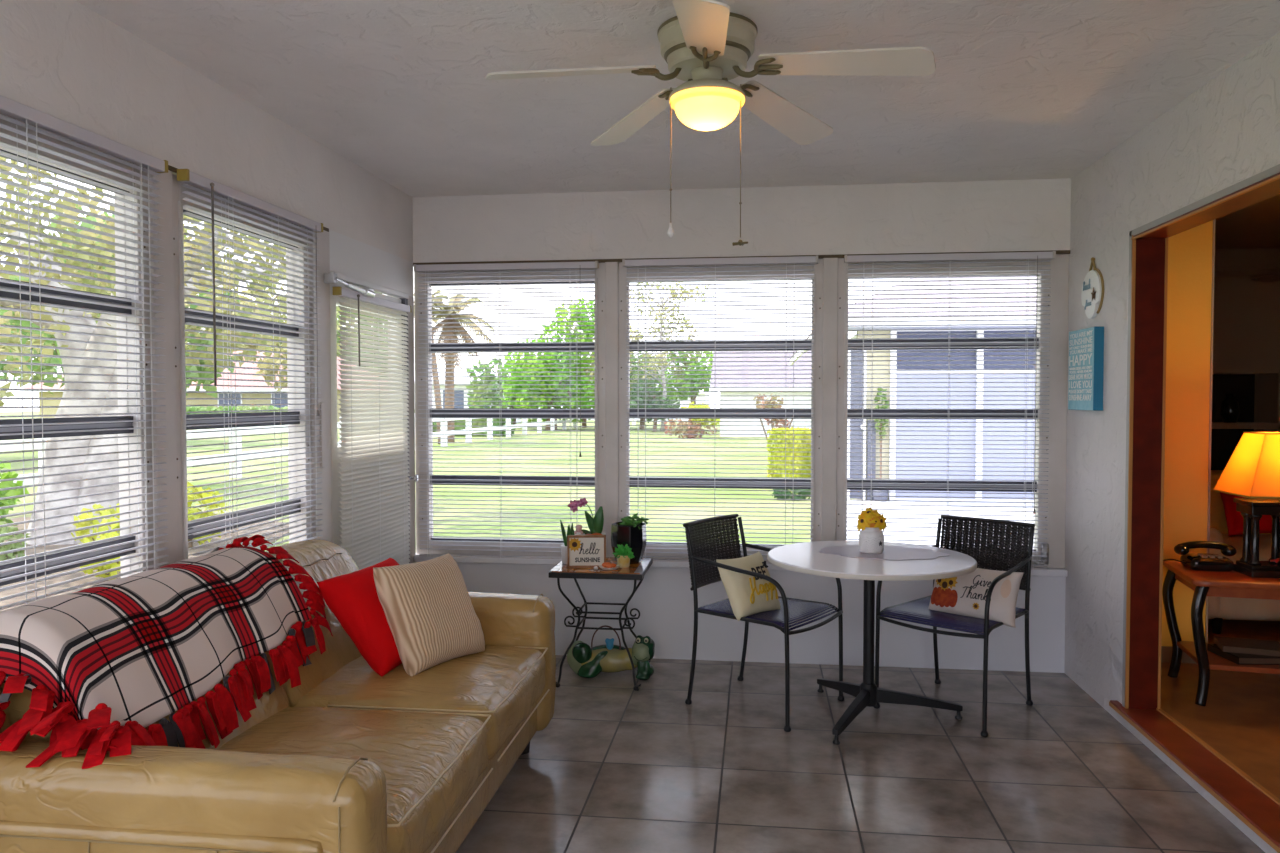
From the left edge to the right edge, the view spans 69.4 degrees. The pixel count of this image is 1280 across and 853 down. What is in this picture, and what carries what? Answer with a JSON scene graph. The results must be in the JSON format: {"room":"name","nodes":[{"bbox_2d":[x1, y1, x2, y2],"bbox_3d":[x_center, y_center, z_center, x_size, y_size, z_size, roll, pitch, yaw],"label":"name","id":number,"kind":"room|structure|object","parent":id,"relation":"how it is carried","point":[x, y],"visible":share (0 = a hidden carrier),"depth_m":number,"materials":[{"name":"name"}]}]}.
{"room":"sunroom","nodes":[
{"label":"sunroom","id":0,"kind":"room"},
{"bbox_2d":[0,0,412,261],"bbox_3d":[-1.684,-0.972,1.977,0.140,0.351,6.354,0,2,7],"label":"wall","id":1,"kind":"structure","parent":0,"point":[64,60],"depth_m":2.97,"materials":[{"name":"paint"}]},
{"bbox_2d":[293,230,331,541],"bbox_3d":[-1.411,0.206,3.985,0.104,2.100,0.155,0,2,7],"label":"trim","id":2,"kind":"structure","parent":1,"relation":"attached to","point":[323,253],"depth_m":3.96,"materials":[{"name":"white paint"}]},
{"bbox_2d":[330,271,408,298],"bbox_3d":[-1.303,-0.676,4.467,0.050,0.025,0.880,0,2,7],"label":"trim","id":3,"kind":"structure","parent":1,"relation":"attached to","point":[363,284],"depth_m":4.45,"materials":[{"name":"white metal"}]},
{"bbox_2d":[329,229,412,296],"bbox_3d":[-1.335,-0.779,4.523,0.092,0.187,0.989,0,2,7],"label":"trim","id":4,"kind":"structure","parent":1,"relation":"attached to","point":[350,257],"depth_m":4.44,"materials":[{"name":"white paint"}]},
{"bbox_2d":[324,273,418,562],"bbox_3d":[-1.290,0.285,4.464,0.124,1.913,0.941,0,2,7],"label":"door","id":5,"kind":"structure","parent":1,"relation":"in","point":[332,279],"depth_m":4.12,"materials":[{"name":"white metal"}]},
{"bbox_2d":[333,287,411,569],"bbox_3d":[-1.264,0.259,4.473,0.049,1.764,0.837,0,2,7],"label":"window blind","id":6,"kind":"object","parent":5,"relation":"attached to","point":[375,527],"visible":0.77,"depth_m":4.43,"materials":[{"name":"white plastic"}]},
{"bbox_2d":[388,295,415,563],"bbox_3d":[-1.283,0.263,4.991,0.104,1.925,0.109,0,2,7],"label":"trim","id":7,"kind":"structure","parent":1,"relation":"attached to","point":[411,391],"depth_m":4.99,"materials":[{"name":"white paint"}]},
{"bbox_2d":[76,0,1279,249],"bbox_3d":[2.044,-1.214,2.578,7.403,0.143,8.600,0,2,7],"label":"ceiling","id":8,"kind":"structure","parent":0,"point":[400,90],"depth_m":3.20,"materials":[{"name":"paint"}]},
{"bbox_2d":[486,0,935,245],"bbox_3d":[0.197,-0.850,2.702,1.252,0.638,1.204,0,2,7],"label":"ceiling fan","id":9,"kind":"object","parent":8,"relation":"hanging from","point":[706,45],"visible":1,"depth_m":2.66,"materials":[{"name":"beige wood"}]},
{"bbox_2d":[412,178,1070,266],"bbox_3d":[0.463,-1.055,4.845,3.635,0.357,0.120,0,2,7],"label":"wall","id":10,"kind":"structure","parent":0,"point":[1034,214],"depth_m":4.77,"materials":[{"name":"paint"}]},
{"bbox_2d":[413,250,1069,265],"bbox_3d":[0.451,-0.871,4.800,3.385,0.016,0.024,0,2,7],"label":"trim","id":11,"kind":"structure","parent":10,"relation":"attached to","point":[1057,251],"depth_m":4.83,"materials":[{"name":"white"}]},
{"bbox_2d":[457,563,1065,672],"bbox_3d":[0.463,1.046,4.908,3.635,0.665,0.120,0,2,7],"label":"wall","id":12,"kind":"structure","parent":0,"point":[664,599],"depth_m":4.81,"materials":[{"name":"white paint"}]},
{"bbox_2d":[414,263,604,556],"bbox_3d":[-0.684,-0.086,5.004,1.088,1.573,0.081,0,2,7],"label":"window","id":13,"kind":"structure","parent":12,"relation":"in","point":[598,413],"depth_m":4.99,"materials":[{"name":"beige metal"}]},
{"bbox_2d":[414,261,598,558],"bbox_3d":[-0.718,-0.081,4.935,1.000,1.576,0.049,0,2,7],"label":"window blind","id":14,"kind":"object","parent":13,"relation":"attached to","point":[595,264],"visible":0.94,"depth_m":4.93,"materials":[{"name":"white plastic"}]},
{"bbox_2d":[605,262,618,557],"bbox_3d":[-0.148,-0.083,4.904,0.070,1.573,0.034,0,2,7],"label":"trim","id":15,"kind":"structure","parent":12,"relation":"attached to","point":[611,268],"depth_m":4.89,"materials":[{"name":"white wood"}]},
{"bbox_2d":[619,259,822,560],"bbox_3d":[0.419,-0.082,4.864,1.135,1.573,0.081,0,2,7],"label":"window","id":16,"kind":"structure","parent":12,"relation":"in","point":[816,422],"depth_m":4.84,"materials":[{"name":"beige metal"}]},
{"bbox_2d":[622,256,817,563],"bbox_3d":[0.409,-0.080,4.798,1.005,1.582,0.036,0,2,7],"label":"window blind","id":17,"kind":"object","parent":16,"relation":"attached to","point":[794,260],"visible":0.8,"depth_m":4.79,"materials":[{"name":"white plastic"}]},
{"bbox_2d":[413,554,1067,576],"bbox_3d":[0.456,0.722,4.882,3.385,0.035,0.155,0,2,7],"label":"trim","id":18,"kind":"structure","parent":12,"relation":"attached to","point":[1051,572],"depth_m":4.92,"materials":[{"name":"white"}]},
{"bbox_2d":[821,258,837,540],"bbox_3d":[0.976,-0.079,4.762,0.075,1.573,0.034,0,2,7],"label":"trim","id":19,"kind":"structure","parent":12,"relation":"attached to","point":[830,265],"depth_m":4.74,"materials":[{"name":"white paint"}]},
{"bbox_2d":[836,254,1068,567],"bbox_3d":[1.555,-0.077,4.689,1.162,1.573,0.142,0,2,7],"label":"window","id":20,"kind":"structure","parent":12,"relation":"in","point":[1059,266],"depth_m":4.64,"materials":[{"name":"beige metal"}]},
{"bbox_2d":[844,251,1055,569],"bbox_3d":[1.542,-0.075,4.648,1.017,1.582,0.049,0,2,7],"label":"window blind","id":21,"kind":"object","parent":20,"relation":"attached to","point":[1028,256],"visible":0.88,"depth_m":4.64,"materials":[{"name":"white plastic"}]},
{"bbox_2d":[456,655,1264,852],"bbox_3d":[0.055,1.397,1.797,3.613,0.150,6.294,0,2,7],"label":"floor","id":22,"kind":"structure","parent":0,"point":[616,767],"depth_m":3.38,"materials":[{"name":"tile"}]},
{"bbox_2d":[0,539,555,852],"bbox_3d":[-0.953,0.866,2.819,1.076,0.850,1.881,0,2,7],"label":"sofa","id":23,"kind":"object","parent":22,"relation":"on","point":[349,758],"visible":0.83,"depth_m":2.24,"materials":[{"name":"beige leather"}]},
{"bbox_2d":[0,650,289,748],"bbox_3d":[-1.298,0.686,2.480,0.411,0.462,0.744,0,2,7],"label":"cushion","id":24,"kind":"object","parent":23,"relation":"on","point":[269,706],"depth_m":2.55,"materials":[{"name":"beige leather"}]},
{"bbox_2d":[0,535,332,768],"bbox_3d":[-1.289,0.602,2.537,0.547,0.444,1.268,0,2,7],"label":"throw blanket","id":25,"kind":"object","parent":23,"relation":"on","point":[102,663],"visible":0.99,"depth_m":2.34,"materials":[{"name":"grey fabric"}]},
{"bbox_2d":[265,539,361,706],"bbox_3d":[-1.204,0.662,3.224,0.417,0.466,0.744,0,2,7],"label":"cushion","id":26,"kind":"object","parent":23,"relation":"on","point":[323,560],"depth_m":3.20,"materials":[{"name":"beige leather"}]},
{"bbox_2d":[218,707,488,852],"bbox_3d":[-0.846,0.947,2.434,0.766,0.245,0.750,0,2,7],"label":"seat cushion","id":27,"kind":"object","parent":23,"relation":"on","point":[432,762],"depth_m":2.45,"materials":[{"name":"beige leather"}]},
{"bbox_2d":[317,558,401,676],"bbox_3d":[-0.887,0.653,3.233,0.289,0.323,0.389,1,2,22],"label":"throw pillow","id":28,"kind":"object","parent":23,"relation":"on","point":[353,598],"visible":0.51,"depth_m":3.09,"materials":[{"name":"red fabric"}]},
{"bbox_2d":[294,645,544,759],"bbox_3d":[-0.751,0.926,3.171,0.760,0.247,0.749,0,2,7],"label":"seat cushion","id":29,"kind":"object","parent":23,"relation":"on","point":[506,683],"depth_m":2.97,"materials":[{"name":"beige leather"}]},
{"bbox_2d":[373,553,484,675],"bbox_3d":[-0.727,0.644,3.223,0.244,0.352,0.395,1,2,27],"label":"throw pillow","id":30,"kind":"object","parent":23,"relation":"on","point":[432,619],"visible":1,"depth_m":3.11,"materials":[{"name":"beige fabric"}]},
{"bbox_2d":[549,557,652,690],"bbox_3d":[-0.183,0.958,4.555,0.444,0.563,0.444,0,2,7],"label":"table","id":31,"kind":"object","parent":22,"relation":"on","point":[634,572],"visible":0.8,"depth_m":4.43,"materials":[{"name":"black metal"}]},
{"bbox_2d":[567,535,605,567],"bbox_3d":[-0.257,0.602,4.464,0.186,0.155,0.025,0,2,-2],"label":"sign","id":32,"kind":"object","parent":31,"relation":"on","point":[583,551],"visible":0.98,"depth_m":4.46,"materials":[{"name":"beige wood"}]},
{"bbox_2d":[567,498,605,534],"bbox_3d":[-0.260,0.512,4.566,0.186,0.329,0.124,0,2,7],"label":"potted orchid","id":33,"kind":"object","parent":31,"relation":"on","point":[595,524],"visible":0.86,"depth_m":4.54,"materials":[{"name":"green plant"}]},
{"bbox_2d":[611,513,648,563],"bbox_3d":[-0.049,0.556,4.590,0.182,0.241,0.167,1,2,18],"label":"planter","id":34,"kind":"object","parent":31,"relation":"on","point":[632,532],"visible":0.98,"depth_m":4.53,"materials":[{"name":"black ceramic"}]},
{"bbox_2d":[567,625,654,679],"bbox_3d":[-0.145,1.112,4.594,0.441,0.253,0.177,0,2,7],"label":"frog figurine","id":35,"kind":"object","parent":22,"relation":"on","point":[586,661],"visible":0.96,"depth_m":4.54,"materials":[{"name":"green ceramic"}]},
{"bbox_2d":[683,514,843,731],"bbox_3d":[0.546,0.843,4.184,0.595,0.817,0.528,1,2,38],"label":"armchair","id":36,"kind":"object","parent":22,"relation":"on","point":[792,610],"visible":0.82,"depth_m":4.19,"materials":[{"name":"black metal"}]},
{"bbox_2d":[716,552,780,620],"bbox_3d":[0.484,0.705,4.109,0.300,0.250,0.170,-2,2,-44],"label":"throw pillow","id":37,"kind":"object","parent":36,"relation":"on","point":[748,595],"visible":0.94,"depth_m":4.04,"materials":[{"name":"beige fabric"}]},
{"bbox_2d":[767,541,976,744],"bbox_3d":[0.987,0.906,3.991,0.872,0.700,0.872,0,2,7],"label":"round table","id":38,"kind":"object","parent":22,"relation":"on","point":[805,557],"visible":0.93,"depth_m":3.94,"materials":[{"name":"white laminate"}]},
{"bbox_2d":[819,545,949,560],"bbox_3d":[1.069,0.552,4.059,0.555,0.002,0.389,0,2,14],"label":"place mat","id":39,"kind":"object","parent":38,"relation":"on","point":[895,553],"visible":0.94,"depth_m":4.02,"materials":[{"name":"grey fabric"}]},
{"bbox_2d":[857,507,886,553],"bbox_3d":[1.019,0.454,4.067,0.121,0.193,0.133,1,2,41],"label":"jar","id":40,"kind":"object","parent":39,"relation":"on","point":[871,536],"visible":1,"depth_m":4.02,"materials":[{"name":"white ceramic"}]},
{"bbox_2d":[873,515,1034,736],"bbox_3d":[1.423,0.845,4.132,0.528,0.817,0.595,2,2,45],"label":"armchair","id":41,"kind":"object","parent":22,"relation":"on","point":[1012,557],"visible":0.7,"depth_m":4.16,"materials":[{"name":"black metal"}]},
{"bbox_2d":[928,568,1023,627],"bbox_3d":[1.457,0.725,4.036,0.139,0.224,0.412,-1,2,-40],"label":"throw pillow","id":42,"kind":"object","parent":41,"relation":"on","point":[965,595],"visible":0.77,"depth_m":3.97,"materials":[{"name":"fabric"}]},
{"bbox_2d":[931,587,957,606],"bbox_3d":[1.341,0.752,4.084,0.022,0.091,0.141,-1,2,-35],"label":"print","id":43,"kind":"object","parent":42,"relation":"attached to","point":[941,596],"depth_m":4.07,"materials":[{"name":"orange fabric"}]},
{"bbox_2d":[936,577,978,609],"bbox_3d":[1.392,0.704,4.049,0.022,0.168,0.233,22,-13,-41],"label":"print","id":44,"kind":"object","parent":42,"relation":"attached to","point":[954,593],"depth_m":4.04,"materials":[{"name":"fabric"}]},
{"bbox_2d":[1064,32,1279,852],"bbox_3d":[1.804,0.172,1.568,0.122,2.613,6.354,0,2,7],"label":"wall","id":45,"kind":"structure","parent":0,"point":[1225,133],"depth_m":3.97,"materials":[{"name":"white paint"}]},
{"bbox_2d":[1068,326,1103,410],"bbox_3d":[2.068,-0.264,4.298,0.046,0.375,0.335,0,2,7],"label":"wall sign","id":46,"kind":"object","parent":45,"relation":"attached to","point":[1086,346],"visible":1,"depth_m":4.22,"materials":[{"name":"blue wood"}]},
{"bbox_2d":[1081,257,1103,318],"bbox_3d":[2.072,-0.636,4.247,0.031,0.281,0.244,0,2,7],"label":"wall sign","id":47,"kind":"object","parent":45,"relation":"attached to","point":[1092,295],"visible":1,"depth_m":4.22,"materials":[{"name":"white wood"}]},
{"bbox_2d":[1109,700,1279,852],"bbox_3d":[1.851,1.238,2.047,0.166,0.030,3.852,0,2,7],"label":"door threshold","id":48,"kind":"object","parent":45,"relation":"attached to","point":[1248,800],"depth_m":3.21,"materials":[{"name":"brown wood"}]},
{"bbox_2d":[1122,164,1279,708],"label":"door frame","id":49,"kind":"structure","parent":45,"relation":"in","point":[1274,170],"depth_m":3.82,"materials":[{"name":"brown wood"}]},
{"bbox_2d":[1161,220,1212,645],"bbox_3d":[2.504,0.069,4.565,0.511,2.540,0.120,0,2,7],"label":"wall","id":50,"kind":"structure","parent":0,"point":[1189,290],"depth_m":4.48,"materials":[{"name":"orange paint"}]},
{"bbox_2d":[1205,219,1214,641],"bbox_3d":[2.762,-0.025,4.528,0.008,2.350,0.133,0,2,7],"label":"trim","id":51,"kind":"structure","parent":50,"relation":"attached to","point":[1213,240],"depth_m":4.46,"materials":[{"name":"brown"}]},
{"bbox_2d":[1160,619,1279,798],"bbox_3d":[3.912,1.296,2.844,3.746,0.190,7.750,0,2,7],"label":"floor","id":52,"kind":"structure","parent":0,"point":[1239,719],"depth_m":3.83,"materials":[{"name":"laminate"}]},
{"bbox_2d":[1162,561,1279,705],"bbox_3d":[2.692,0.901,3.996,0.676,0.539,0.500,0,2,16],"label":"end table","id":53,"kind":"object","parent":52,"relation":"on","point":[1233,584],"visible":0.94,"depth_m":3.87,"materials":[{"name":"black wood"}]},
{"bbox_2d":[1163,541,1236,571],"bbox_3d":[2.484,0.575,4.109,0.286,0.130,0.194,1,2,29],"label":"telephone","id":54,"kind":"object","parent":53,"relation":"on","point":[1194,561],"visible":1,"depth_m":4.07,"materials":[{"name":"black plastic"}]},
{"bbox_2d":[1177,641,1279,673],"bbox_3d":[2.692,1.005,3.999,0.570,0.022,0.400,0,2,16],"label":"shelf","id":55,"kind":"object","parent":53,"relation":"attached to","point":[1215,662],"depth_m":3.87,"materials":[{"name":"brown wood"}]},
{"bbox_2d":[1207,644,1279,664],"bbox_3d":[2.659,0.979,3.982,0.300,0.030,0.220,0,2,2],"label":"book","id":56,"kind":"object","parent":53,"relation":"on","point":[1238,658],"visible":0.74,"depth_m":3.89,"materials":[{"name":"black paper"}]},
{"bbox_2d":[1214,636,1279,656],"bbox_3d":[2.642,0.952,4.004,0.240,0.024,0.180,1,2,22],"label":"book","id":57,"kind":"object","parent":56,"relation":"on","point":[1226,644],"visible":1,"depth_m":3.97,"materials":[{"name":"brown paper"}]},
{"bbox_2d":[1212,418,1279,577],"bbox_3d":[2.726,0.294,3.933,0.407,0.677,0.318,0,2,7],"label":"table lamp","id":58,"kind":"object","parent":53,"relation":"on","point":[1252,472],"visible":0.98,"depth_m":3.91,"materials":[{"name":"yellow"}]},
{"bbox_2d":[1208,470,1279,633],"bbox_3d":[3.842,0.701,5.346,1.520,0.850,0.930,0,2,7],"label":"couch","id":59,"kind":"object","parent":52,"relation":"on","point":[1219,608],"visible":0.14,"depth_m":5.01,"materials":[{"name":"beige fabric"}]},
{"bbox_2d":[1217,480,1271,535],"bbox_3d":[3.563,0.465,5.370,0.354,0.335,0.184,0,2,7],"label":"throw pillow","id":60,"kind":"object","parent":59,"relation":"on","point":[1234,519],"visible":0.3,"depth_m":5.33,"materials":[{"name":"red fabric"}]},
{"bbox_2d":[1211,367,1279,469],"bbox_3d":[3.909,0.341,6.502,1.000,1.500,0.320,0,2,7],"label":"bookcase","id":61,"kind":"object","parent":52,"relation":"on","point":[1256,390],"visible":0.12,"depth_m":6.57,"materials":[{"name":"brown paint"}]},
{"bbox_2d":[1220,394,1239,422],"bbox_3d":[4.104,-0.127,6.433,0.120,0.200,0.118,0,2,7],"label":"vase","id":62,"kind":"object","parent":61,"relation":"in","point":[1230,409],"visible":1,"depth_m":6.40,"materials":[{"name":"black ceramic"}]},
{"bbox_2d":[1213,248,1279,366],"bbox_3d":[4.639,0.007,6.621,3.265,2.540,0.100,0,2,7],"label":"wall","id":63,"kind":"structure","parent":0,"point":[1246,328],"depth_m":6.59,"materials":[{"name":"brown paint"}]},
{"bbox_3d":[-1.760,1.147,1.443,0.140,0.670,5.150,0,2,7],"label":"wall","id":64,"kind":"structure","parent":0,"visible":0},
{"bbox_2d":[0,113,153,585],"bbox_3d":[-1.614,-0.007,2.351,0.081,1.573,1.155,0,2,7],"label":"window","id":65,"kind":"structure","parent":64,"relation":"in","point":[92,426],"depth_m":2.79,"materials":[{"name":"beige metal"}]},
{"bbox_2d":[0,95,168,609],"bbox_3d":[-1.547,-0.020,2.337,0.036,1.570,1.109,0,2,7],"label":"window blind","id":66,"kind":"object","parent":65,"relation":"attached to","point":[9,107],"visible":0.76,"depth_m":2.49,"materials":[{"name":"white plastic"}]},
{"bbox_2d":[147,168,177,568],"bbox_3d":[-1.510,-0.024,2.919,0.034,1.573,0.100,0,2,7],"label":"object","id":67,"kind":"structure","parent":64,"relation":"on","point":[165,184],"depth_m":2.91,"materials":[{"name":"white wood"}]},
{"bbox_2d":[172,174,324,560],"bbox_3d":[-1.467,-0.040,3.448,0.097,1.573,1.060,0,2,7],"label":"window","id":68,"kind":"structure","parent":64,"relation":"in","point":[183,524],"depth_m":3.43,"materials":[{"name":"beige metal"}]},
{"bbox_2d":[177,169,322,555],"bbox_3d":[-1.399,-0.053,3.444,0.049,1.570,0.934,0,2,7],"label":"window blind","id":69,"kind":"object","parent":68,"relation":"attached to","point":[184,175],"visible":0.83,"depth_m":3.33,"materials":[{"name":"white plastic"}]},
{"label":"outside","id":70,"kind":"structure","parent":0,"visible":0},
{"bbox_2d":[0,411,810,550],"bbox_3d":[-9.207,0.183,46.558,150.000,0.001,130.000,0,2,7],"label":"ground","id":71,"kind":"structure","parent":70,"point":[661,448],"depth_m":17.85,"materials":[{"name":"green plant"}]},
{"bbox_2d":[0,242,50,406],"bbox_3d":[-18.409,-2.403,22.975,6.582,6.706,8.682,-1,2,-23],"label":"tree","id":72,"kind":"object","parent":71,"relation":"on","point":[14,349],"visible":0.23,"depth_m":23.02,"materials":[{"name":"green plant"}]},
{"bbox_2d":[0,200,114,394],"bbox_3d":[-19.630,-3.477,32.626,7.868,8.274,6.613,2,2,44],"label":"tree","id":73,"kind":"object","parent":71,"relation":"on","point":[36,368],"visible":0.02,"depth_m":30.60,"materials":[{"name":"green plant"}]},
{"bbox_2d":[0,217,238,397],"bbox_3d":[-8.639,-1.265,15.953,3.454,4.838,3.689,0,2,7],"label":"tree","id":74,"kind":"object","parent":71,"relation":"on","point":[12,277],"visible":0.04,"depth_m":15.73,"materials":[{"name":"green plant"}]},
{"bbox_2d":[0,513,288,610],"bbox_3d":[-6.183,1.288,9.296,4.600,0.020,6.800,0,2,7],"label":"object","id":75,"kind":"object","parent":71,"relation":"on","point":[5,593],"visible":0.21,"depth_m":9.19,"materials":[{"name":"white"}]},
{"bbox_2d":[0,460,28,525],"bbox_3d":[-7.592,0.794,10.712,0.945,0.922,0.952,0,2,7],"label":"shrub","id":76,"kind":"object","parent":75,"relation":"on","point":[5,484],"visible":0.74,"depth_m":10.69,"materials":[{"name":"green plant"}]},
{"bbox_2d":[0,521,29,560],"bbox_3d":[-5.720,1.086,8.221,0.546,0.487,0.522,0,2,7],"label":"shrub","id":77,"kind":"object","parent":75,"relation":"on","point":[3,530],"visible":0.55,"depth_m":8.23,"materials":[{"name":"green plant"}]},
{"bbox_2d":[69,503,119,544],"bbox_3d":[-5.035,1.013,8.739,0.630,0.603,0.599,0,2,7],"label":"shrub","id":78,"kind":"object","parent":75,"relation":"on","point":[107,511],"visible":0.3,"depth_m":8.62,"materials":[{"name":"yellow plant"}]},
{"bbox_2d":[79,531,120,581],"bbox_3d":[-4.549,1.116,7.866,0.494,0.448,0.446,1,2,36],"label":"shrub","id":79,"kind":"object","parent":75,"relation":"on","point":[111,534],"visible":0.23,"depth_m":7.78,"materials":[{"name":"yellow plant"}]},
{"bbox_2d":[0,157,360,544],"bbox_3d":[-6.461,-1.565,10.495,7.636,6.073,8.193,-1,2,-28],"label":"shade tree","id":80,"kind":"object","parent":75,"relation":"on","point":[45,351],"visible":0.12,"depth_m":9.95,"materials":[{"name":"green plant"}]},
{"bbox_2d":[187,481,226,546],"bbox_3d":[-4.713,0.931,9.717,0.708,0.707,0.681,0,2,7],"label":"shrub","id":81,"kind":"object","parent":75,"relation":"on","point":[201,495],"visible":0.36,"depth_m":9.67,"materials":[{"name":"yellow plant"}]},
{"bbox_2d":[19,349,387,421],"bbox_3d":[-27.155,-2.645,60.842,20.230,4.800,11.430,0,2,7],"label":"house","id":82,"kind":"structure","parent":71,"relation":"on","point":[45,394],"depth_m":55.81,"materials":[{"name":"beige"}]},
{"bbox_2d":[186,404,287,426],"bbox_3d":[-24.015,-0.549,52.964,12.538,1.451,1.966,0,2,7],"label":"hedge","id":83,"kind":"object","parent":71,"relation":"on","point":[191,408],"visible":0.13,"depth_m":52.31,"materials":[{"name":"green plant"}]},
{"bbox_2d":[255,291,387,376],"bbox_3d":[-23.327,-5.880,70.034,11.326,10.845,11.200,-1,2,-18],"label":"tree","id":84,"kind":"object","parent":71,"relation":"on","point":[337,315],"visible":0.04,"depth_m":68.38,"materials":[{"name":"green plant"}]},
{"bbox_2d":[0,406,680,484],"bbox_3d":[-5.205,-0.034,34.252,4.739,1.170,58.466,0,2,14],"label":"rail fence","id":85,"kind":"object","parent":71,"relation":"on","point":[468,421],"visible":0.18,"depth_m":18.69,"materials":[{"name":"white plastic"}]},
{"bbox_2d":[413,291,448,443],"bbox_3d":[-7.500,-2.078,32.284,1.891,5.489,1.972,0,2,7],"label":"palm tree","id":86,"kind":"object","parent":71,"relation":"on","point":[433,300],"visible":0.19,"depth_m":32.04,"materials":[{"name":"brown plant"}]},
{"bbox_2d":[362,412,515,436],"bbox_3d":[-8.610,-0.163,39.421,6.638,1.339,1.431,0,2,7],"label":"hedge","id":87,"kind":"object","parent":71,"relation":"on","point":[483,421],"visible":0.16,"depth_m":38.70,"materials":[{"name":"green plant"}]},
{"bbox_2d":[432,294,496,441],"bbox_3d":[-6.666,-2.115,33.172,3.344,5.497,3.391,0,2,7],"label":"palm tree","id":88,"kind":"object","parent":71,"relation":"on","point":[448,393],"visible":0.54,"depth_m":32.92,"materials":[{"name":"brown plant"}]},
{"bbox_2d":[414,369,520,422],"bbox_3d":[-11.233,-1.935,58.839,6.730,3.500,6.830,0,2,7],"label":"house","id":89,"kind":"structure","parent":71,"relation":"on","point":[457,393],"depth_m":55.86,"materials":[{"name":"white"}]},
{"bbox_2d":[465,358,538,424],"bbox_3d":[-7.142,-1.882,51.224,5.680,3.982,4.721,0,2,7],"label":"tree","id":90,"kind":"object","parent":71,"relation":"on","point":[476,388],"visible":0.31,"depth_m":50.93,"materials":[{"name":"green plant"}]},
{"bbox_2d":[499,297,594,429],"bbox_3d":[-4.062,-3.150,46.991,5.983,6.767,4.849,-1,2,-17],"label":"broad tree","id":91,"kind":"object","parent":71,"relation":"on","point":[582,302],"visible":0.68,"depth_m":46.15,"materials":[{"name":"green plant"}]},
{"bbox_2d":[630,352,677,428],"bbox_3d":[0.203,-1.937,48.379,3.554,4.244,3.763,0,2,7],"label":"tree","id":92,"kind":"object","parent":71,"relation":"on","point":[632,355],"visible":0.22,"depth_m":47.76,"materials":[{"name":"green plant"}]},
{"bbox_2d":[630,379,679,431],"bbox_3d":[0.648,-0.997,44.101,2.486,2.624,2.251,0,2,7],"label":"tree","id":93,"kind":"object","parent":71,"relation":"on","point":[640,380],"visible":0.59,"depth_m":43.78,"materials":[{"name":"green plant"}]},
{"bbox_2d":[630,282,714,430],"bbox_3d":[1.026,-3.537,45.190,4.485,7.535,3.110,1,2,35],"label":"bare tree","id":94,"kind":"object","parent":71,"relation":"on","point":[662,428],"visible":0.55,"depth_m":45.00,"materials":[{"name":"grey plant"}]},
{"bbox_2d":[656,351,713,426],"bbox_3d":[2.471,-1.990,45.864,3.530,4.505,3.106,0,2,7],"label":"tree","id":95,"kind":"object","parent":71,"relation":"on","point":[693,355],"visible":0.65,"depth_m":45.45,"materials":[{"name":"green plant"}]},
{"bbox_2d":[664,419,717,437],"bbox_3d":[1.953,0.091,37.062,1.943,0.890,1.498,-1,2,-29],"label":"shrub","id":96,"kind":"object","parent":71,"relation":"on","point":[685,429],"visible":0.83,"depth_m":36.83,"materials":[{"name":"brown plant"}]},
{"bbox_2d":[709,351,810,436],"bbox_3d":[7.523,-1.720,41.636,8.380,4.100,8.230,0,2,7],"label":"house","id":97,"kind":"structure","parent":71,"relation":"on","point":[767,427],"depth_m":38.45,"materials":[{"name":"white"}]},
{"bbox_2d":[753,394,792,438],"bbox_3d":[3.098,0.072,21.762,1.013,1.717,1.124,-1,2,-21],"label":"shrub","id":98,"kind":"object","parent":71,"relation":"on","point":[757,397],"visible":0.39,"depth_m":21.56,"materials":[{"name":"brown plant"}]},
{"bbox_2d":[766,427,810,478],"bbox_3d":[2.806,0.552,16.554,0.751,1.096,0.992,-1,2,-33],"label":"hedge","id":99,"kind":"object","parent":71,"relation":"on","point":[797,451],"visible":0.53,"depth_m":16.27,"materials":[{"name":"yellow plant"}]},
{"bbox_2d":[789,276,1036,501],"bbox_3d":[7.716,-1.307,21.106,8.020,4.500,16.120,0,2,7],"label":"house","id":100,"kind":"structure","parent":71,"relation":"on","point":[851,422],"depth_m":14.03,"materials":[{"name":"white"}]},
{"bbox_2d":[847,499,1033,546],"bbox_3d":[7.722,1.272,9.646,11.100,0.030,8.000,0,2,7],"label":"patio","id":101,"kind":"structure","parent":71,"relation":"on","point":[848,502],"depth_m":12.47,"materials":[{"name":"concrete"}]},
{"bbox_2d":[873,388,888,501],"bbox_3d":[3.639,0.280,13.965,0.241,1.756,0.246,-1,2,-40],"label":"plant","id":102,"kind":"object","parent":101,"relation":"on","point":[879,389],"visible":0.56,"depth_m":13.93,"materials":[{"name":"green plant"}]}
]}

